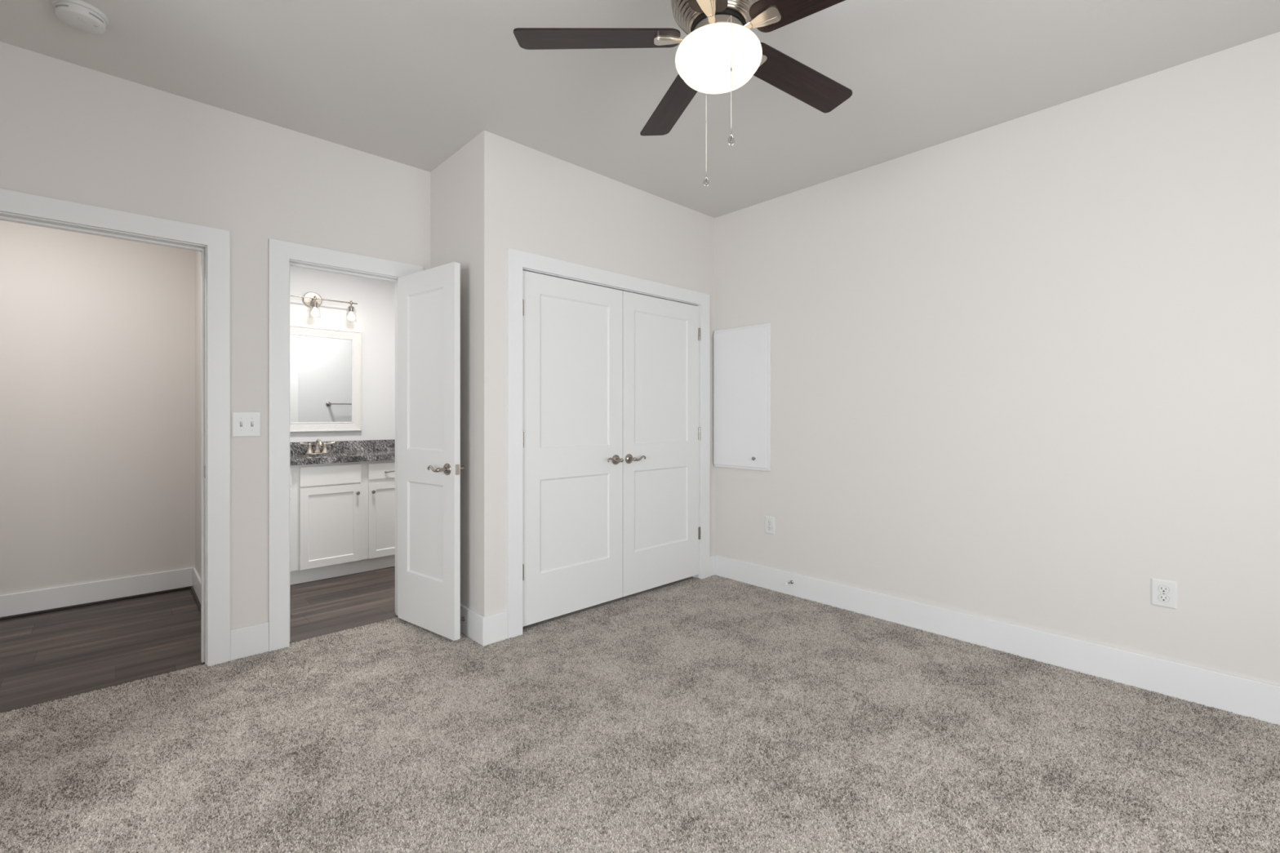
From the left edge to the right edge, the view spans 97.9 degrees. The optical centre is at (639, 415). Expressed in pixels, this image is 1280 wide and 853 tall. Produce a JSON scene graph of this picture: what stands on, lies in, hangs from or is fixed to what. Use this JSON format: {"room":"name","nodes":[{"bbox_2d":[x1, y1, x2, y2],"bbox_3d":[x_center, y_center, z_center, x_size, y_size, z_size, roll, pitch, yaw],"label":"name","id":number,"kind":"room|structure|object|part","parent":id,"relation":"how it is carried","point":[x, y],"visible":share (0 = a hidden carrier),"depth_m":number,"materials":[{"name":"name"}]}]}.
{"room":"empty bedroom","nodes":[
{"label":"empty bedroom","id":0,"kind":"room"},
{"bbox_2d":[0,220,195,595],"bbox_3d":[-4.219,-0.151,3.123,2.928,2.743,0.170,0,0,-43],"label":"wall","id":1,"kind":"structure","parent":0,"point":[97,333],"depth_m":3.63,"materials":[{"name":"white paint"}]},
{"bbox_2d":[0,567,192,617],"bbox_3d":[-4.205,1.154,3.010,2.794,0.144,0.014,0,0,-43],"label":"baseboard","id":2,"kind":"structure","parent":1,"relation":"attached to","point":[17,603],"depth_m":3.61,"materials":[{"name":"white paint"}]},
{"bbox_2d":[0,586,200,620],"bbox_3d":[-3.690,1.218,2.462,2.794,0.016,1.490,0,0,-43],"label":"trim","id":3,"kind":"structure","parent":1,"relation":"attached to","point":[191,588],"depth_m":3.62,"materials":[{"name":"grey wood"}]},
{"bbox_2d":[195,251,200,577],"bbox_3d":[-2.616,-0.151,3.467,0.120,2.743,1.524,0,0,-43],"label":"wall","id":4,"kind":"structure","parent":0,"point":[197,254],"depth_m":3.83,"materials":[{"name":"white paint"}]},
{"bbox_2d":[192,567,200,604],"bbox_3d":[-2.672,1.154,3.428,0.014,0.144,1.504,0,0,-43],"label":"baseboard","id":5,"kind":"structure","parent":4,"relation":"attached to","point":[196,578],"depth_m":3.78,"materials":[{"name":"white paint"}]},
{"bbox_2d":[0,41,430,630],"bbox_3d":[-2.015,-0.151,2.904,5.681,2.743,0.120,0,0,-43],"label":"wall","id":6,"kind":"structure","parent":0,"point":[69,131],"depth_m":2.81,"materials":[{"name":"white paint"}]},
{"bbox_2d":[0,188,230,666],"bbox_3d":[-2.466,0.153,2.480,1.022,2.146,0.156,0,0,-43],"label":"door frame","id":7,"kind":"structure","parent":6,"relation":"attached to","point":[213,244],"depth_m":2.73,"materials":[{"name":"white paint"}]},
{"bbox_2d":[231,411,261,437],"bbox_3d":[-1.996,0.044,2.827,0.124,0.131,0.019,0,0,-43],"label":"light switch","id":8,"kind":"object","parent":6,"relation":"attached to","point":[244,424],"visible":1,"depth_m":2.83,"materials":[{"name":"white plastic"}]},
{"bbox_2d":[230,622,268,661],"bbox_3d":[-1.988,1.149,2.837,0.164,0.155,0.014,0,0,-43],"label":"baseboard","id":9,"kind":"structure","parent":6,"relation":"attached to","point":[251,640],"depth_m":2.83,"materials":[{"name":"white paint"}]},
{"bbox_2d":[268,238,422,651],"bbox_3d":[-1.683,0.153,3.216,0.801,2.146,0.156,0,0,-43],"label":"door frame","id":10,"kind":"structure","parent":6,"relation":"attached to","point":[282,255],"depth_m":2.93,"materials":[{"name":"white paint"}]},
{"bbox_2d":[398,262,464,640],"bbox_3d":[-1.209,0.191,3.160,0.589,2.022,0.172,0,0,37],"label":"door","id":11,"kind":"structure","parent":6,"relation":"in","point":[429,468],"depth_m":3.12,"materials":[{"name":"white paint"}]},
{"bbox_3d":[-1.102,0.287,3.007,0.123,0.034,0.058,0,0,37],"label":"lever","id":12,"kind":"part","parent":11,"relation":"part of","materials":[{"name":"silver metal"}]},
{"bbox_3d":[-1.043,0.290,3.003,0.065,0.065,0.012,0,0,37],"label":"handle","id":13,"kind":"part","parent":11,"relation":"part of","materials":[{"name":"silver metal"}]},
{"bbox_3d":[-0.977,0.290,2.983,0.006,0.057,0.025,0,0,37],"label":"latch plate","id":14,"kind":"part","parent":11,"relation":"part of","materials":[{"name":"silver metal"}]},
{"bbox_2d":[289,266,395,442],"bbox_3d":[-2.426,-0.151,4.843,2.042,2.743,0.120,0,0,-43],"label":"wall","id":15,"kind":"structure","parent":0,"point":[374,313],"depth_m":4.81,"materials":[{"name":"white paint"}]},
{"bbox_2d":[289,292,357,320],"bbox_3d":[-2.624,-0.891,4.485,0.630,0.222,0.130,0,0,-43],"label":"vanity light","id":16,"kind":"object","parent":15,"relation":"attached to","point":[313,300],"visible":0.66,"depth_m":4.51,"materials":[{"name":"silver metal"}]},
{"bbox_3d":[-2.608,-0.830,4.468,0.056,0.072,0.056,0,0,-43],"label":"bulb","id":17,"kind":"part","parent":16,"relation":"part of","materials":[{"name":"white glass"}]},
{"bbox_3d":[-2.413,-0.830,4.652,0.056,0.072,0.056,0,0,-43],"label":"bulb","id":18,"kind":"part","parent":16,"relation":"part of","materials":[{"name":"white glass"}]},
{"bbox_2d":[289,324,361,432],"bbox_3d":[-2.636,-0.293,4.542,0.680,0.850,0.030,0,0,-43],"label":"bathroom mirror","id":19,"kind":"object","parent":15,"relation":"attached to","point":[326,363],"visible":0.62,"depth_m":4.58,"materials":[{"name":"white mirror"}]},
{"bbox_2d":[289,439,395,454],"bbox_3d":[-2.623,0.262,4.559,1.348,0.097,0.020,0,0,-43],"label":"backsplash","id":20,"kind":"structure","parent":15,"relation":"attached to","point":[295,448],"depth_m":4.71,"materials":[{"name":"stone"}]},
{"bbox_2d":[430,138,473,610],"bbox_3d":[-1.069,-0.151,3.312,0.120,2.743,0.581,0,0,-43],"label":"wall","id":21,"kind":"structure","parent":0,"point":[451,182],"depth_m":3.15,"materials":[{"name":"white paint"}]},
{"bbox_2d":[460,604,484,645],"bbox_3d":[-1.071,1.149,3.218,0.014,0.155,0.687,0,0,-43],"label":"baseboard","id":22,"kind":"structure","parent":21,"relation":"attached to","point":[472,626],"depth_m":3.05,"materials":[{"name":"white paint"}]},
{"bbox_2d":[473,130,714,616],"bbox_3d":[-0.169,-0.151,3.677,1.931,2.743,0.120,0,0,-43],"label":"wall","id":23,"kind":"structure","parent":0,"point":[526,199],"depth_m":3.12,"materials":[{"name":"white paint"}]},
{"bbox_2d":[482,610,507,646],"bbox_3d":[-0.782,1.149,3.009,0.149,0.155,0.014,0,0,-43],"label":"baseboard","id":24,"kind":"structure","parent":23,"relation":"attached to","point":[495,626],"depth_m":3.00,"materials":[{"name":"white paint"}]},
{"bbox_2d":[522,270,623,626],"bbox_3d":[-0.381,0.185,3.372,0.764,2.005,0.104,0,0,-43],"label":"door","id":25,"kind":"structure","parent":23,"relation":"in","point":[572,331],"depth_m":3.36,"materials":[{"name":"white paint"}]},
{"bbox_3d":[-0.166,0.283,3.542,0.123,0.034,0.058,0,0,-43],"label":"lever","id":26,"kind":"part","parent":25,"relation":"part of","materials":[{"name":"silver metal"}]},
{"bbox_3d":[-0.153,0.286,3.600,0.065,0.065,0.012,0,0,-43],"label":"handle","id":27,"kind":"part","parent":25,"relation":"part of","materials":[{"name":"silver metal"}]},
{"bbox_2d":[506,248,710,639],"bbox_3d":[-0.142,0.153,3.690,1.718,2.146,0.138,0,0,-43],"label":"door frame","id":28,"kind":"structure","parent":23,"relation":"attached to","point":[517,260],"depth_m":3.11,"materials":[{"name":"white paint"}]},
{"bbox_2d":[622,290,700,596],"bbox_3d":[0.181,0.185,3.900,0.770,2.005,0.104,0,0,-43],"label":"door","id":29,"kind":"structure","parent":23,"relation":"in","point":[661,430],"depth_m":3.88,"materials":[{"name":"white paint"}]},
{"bbox_3d":[-0.070,0.286,3.678,0.065,0.065,0.012,0,0,-43],"label":"handle","id":30,"kind":"part","parent":29,"relation":"part of","materials":[{"name":"silver metal"}]},
{"bbox_3d":[-0.012,0.283,3.688,0.123,0.034,0.058,0,0,-43],"label":"lever","id":31,"kind":"part","parent":29,"relation":"part of","materials":[{"name":"silver metal"}]},
{"bbox_2d":[710,555,715,576],"bbox_3d":[0.552,1.149,4.263,0.078,0.155,0.014,0,0,-43],"label":"baseboard","id":32,"kind":"structure","parent":23,"relation":"attached to","point":[713,557],"depth_m":4.26,"materials":[{"name":"white paint"}]},
{"bbox_2d":[0,566,1246,717],"bbox_3d":[-0.961,1.273,1.724,5.761,0.094,6.430,0,0,-43],"label":"floor","id":33,"kind":"structure","parent":0,"point":[46,657],"depth_m":3.15,"materials":[{"name":"brown wood"}]},
{"bbox_2d":[289,459,395,585],"bbox_3d":[-2.441,0.791,4.348,1.322,0.870,0.517,0,0,-43],"label":"vanity cabinet","id":34,"kind":"object","parent":33,"relation":"on","point":[342,515],"visible":0.39,"depth_m":4.21,"materials":[{"name":"white paint"}]},
{"bbox_3d":[-2.628,0.438,3.869,0.358,0.124,0.018,0,0,-43],"label":"drawer","id":35,"kind":"part","parent":34,"relation":"part of","materials":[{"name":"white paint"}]},
{"bbox_3d":[-2.628,0.822,3.869,0.358,0.590,0.018,0,0,-43],"label":"cabinet door","id":36,"kind":"part","parent":34,"relation":"part of","materials":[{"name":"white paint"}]},
{"bbox_3d":[-2.310,0.445,4.168,0.412,0.142,0.018,0,0,-43],"label":"false drawer","id":37,"kind":"part","parent":34,"relation":"part of","materials":[{"name":"white paint"}]},
{"bbox_3d":[-2.310,0.822,4.168,0.412,0.590,0.018,0,0,-43],"label":"cabinet door","id":38,"kind":"part","parent":34,"relation":"part of","materials":[{"name":"white paint"}]},
{"bbox_2d":[289,439,395,465],"bbox_3d":[-2.444,0.358,4.369,1.348,0.291,0.544,0,0,-43],"label":"countertop","id":39,"kind":"structure","parent":34,"relation":"on","point":[341,451],"depth_m":4.48,"materials":[{"name":"stone"}]},
{"bbox_2d":[299,439,335,454],"bbox_3d":[-2.564,0.247,4.443,0.255,0.125,0.135,0,0,-43],"label":"faucet","id":40,"kind":"object","parent":39,"relation":"on","point":[318,442],"visible":1,"depth_m":4.45,"materials":[{"name":"silver metal"}]},
{"bbox_3d":[-2.651,0.224,4.403,0.018,0.024,0.073,0,0,34],"label":"handle lever","id":41,"kind":"part","parent":40,"relation":"part of","materials":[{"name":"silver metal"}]},
{"bbox_3d":[-2.631,0.261,4.437,0.052,0.082,0.052,0,0,-43],"label":"handle","id":42,"kind":"part","parent":40,"relation":"part of","materials":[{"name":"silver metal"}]},
{"bbox_3d":[-2.563,0.243,4.443,0.048,0.117,0.133,0,0,-43],"label":"spout","id":43,"kind":"part","parent":40,"relation":"part of","materials":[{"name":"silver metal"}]},
{"bbox_3d":[-2.553,0.261,4.511,0.052,0.082,0.052,0,0,-43],"label":"handle","id":44,"kind":"part","parent":40,"relation":"part of","materials":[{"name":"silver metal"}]},
{"bbox_3d":[-2.518,0.224,4.528,0.073,0.024,0.018,0,0,-31],"label":"handle lever","id":45,"kind":"part","parent":40,"relation":"part of","materials":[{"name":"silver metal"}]},
{"bbox_3d":[-1.970,0.438,4.487,0.410,0.124,0.018,0,0,-43],"label":"drawer","id":46,"kind":"part","parent":34,"relation":"part of","materials":[{"name":"white paint"}]},
{"bbox_3d":[-1.970,0.822,4.487,0.410,0.590,0.018,0,0,-43],"label":"cabinet door","id":47,"kind":"part","parent":34,"relation":"part of","materials":[{"name":"white paint"}]},
{"bbox_2d":[0,574,1279,852],"bbox_3d":[-0.324,1.225,1.190,5.528,0.001,4.748,0,0,-43],"label":"carpet","id":48,"kind":"structure","parent":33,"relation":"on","point":[714,713],"depth_m":2.01,"materials":[{"name":"grey carpet"}]},
{"bbox_2d":[0,0,1279,217],"bbox_3d":[-0.961,-1.573,1.724,6.001,0.100,6.670,0,0,-43],"label":"ceiling","id":49,"kind":"structure","parent":0,"point":[410,82],"depth_m":2.42,"materials":[{"name":"white paint"}]},
{"bbox_2d":[51,0,108,34],"bbox_3d":[-2.105,-1.499,2.097,0.152,0.047,0.152,0,0,-43],"label":"smoke detector","id":50,"kind":"object","parent":49,"relation":"attached to","point":[78,15],"visible":1,"depth_m":2.07,"materials":[{"name":"white plastic"}]},
{"bbox_2d":[513,0,852,186],"bbox_3d":[0.291,-1.166,1.829,1.266,0.713,1.276,0,0,-43],"label":"ceiling fan","id":51,"kind":"object","parent":49,"relation":"hanging from","point":[719,53],"visible":1,"depth_m":1.80,"materials":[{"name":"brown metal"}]},
{"bbox_3d":[-0.137,-1.237,1.828,0.537,0.006,0.134,0,10,1],"label":"blade","id":52,"kind":"part","parent":51,"relation":"part of","materials":[{"name":"brown wood"}]},
{"bbox_3d":[0.139,-1.237,2.199,0.134,0.006,0.537,-10,3,-17],"label":"blade","id":53,"kind":"part","parent":51,"relation":"part of","materials":[{"name":"brown wood"}]},
{"bbox_3d":[0.240,-1.038,1.932,0.005,0.360,0.079,0,0,-10],"label":"pull chain","id":54,"kind":"part","parent":51,"relation":"part of","materials":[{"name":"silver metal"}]},
{"bbox_3d":[0.131,-1.237,1.451,0.134,0.006,0.537,11,3,18],"label":"blade","id":55,"kind":"part","parent":51,"relation":"part of","materials":[{"name":"brown wood"}]},
{"bbox_3d":[0.256,-1.153,1.824,0.282,0.114,0.282,0,0,-43],"label":"glass globe","id":56,"kind":"part","parent":51,"relation":"part of","materials":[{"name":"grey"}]},
{"bbox_3d":[0.270,-1.040,1.715,0.005,0.356,0.079,0,0,-8],"label":"pull chain","id":57,"kind":"part","parent":51,"relation":"part of","materials":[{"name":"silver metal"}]},
{"bbox_3d":[0.572,-1.237,1.589,0.537,0.006,0.134,0,-10,37],"label":"blade","id":58,"kind":"part","parent":51,"relation":"part of","materials":[{"name":"brown wood"}]},
{"bbox_3d":[0.577,-1.237,2.052,0.537,0.006,0.134,0,-10,-35],"label":"blade","id":59,"kind":"part","parent":51,"relation":"part of","materials":[{"name":"brown wood"}]},
{"bbox_2d":[714,31,1279,686],"bbox_3d":[1.181,-0.151,3.738,0.120,2.743,6.670,0,0,-43],"label":"wall","id":60,"kind":"structure","parent":0,"point":[1024,371],"depth_m":2.76,"materials":[{"name":"white paint"}]},
{"bbox_2d":[713,323,770,471],"bbox_3d":[0.732,-0.130,4.083,0.062,1.040,0.494,0,0,-43],"label":"wall panel","id":61,"kind":"object","parent":60,"relation":"attached to","point":[741,355],"visible":1,"depth_m":4.07,"materials":[{"name":"white paint"}]},
{"bbox_2d":[764,515,774,534],"bbox_3d":[0.914,0.773,3.928,0.009,0.124,0.082,0,0,-43],"label":"wall outlet","id":62,"kind":"object","parent":60,"relation":"attached to","point":[769,521],"visible":1,"depth_m":3.92,"materials":[{"name":"white plastic"}]},
{"bbox_2d":[715,555,1279,725],"bbox_3d":[1.957,1.149,2.815,0.014,0.155,4.021,0,0,-43],"label":"baseboard","id":63,"kind":"structure","parent":60,"relation":"attached to","point":[1242,696],"depth_m":2.77,"materials":[{"name":"white paint"}]},
{"bbox_2d":[1151,577,1177,609],"bbox_3d":[2.304,0.783,2.450,0.009,0.120,0.084,0,0,-43],"label":"wall outlet","id":64,"kind":"object","parent":60,"relation":"attached to","point":[1163,593],"visible":1,"depth_m":2.45,"materials":[{"name":"white plastic"}]},
{"bbox_2d":[1158,594,1168,602],"bbox_3d":[2.302,0.803,2.448,0.003,0.029,0.035,0,0,-43],"label":"socket","id":65,"kind":"object","parent":64,"relation":"attached to","point":[1162,597],"depth_m":2.45,"materials":[{"name":"white plastic"}]},
{"bbox_2d":[1158,585,1168,593],"bbox_3d":[2.302,0.764,2.448,0.003,0.029,0.035,0,0,-43],"label":"socket","id":66,"kind":"object","parent":64,"relation":"attached to","point":[1162,588],"depth_m":2.45,"materials":[{"name":"white plastic"}]}
]}

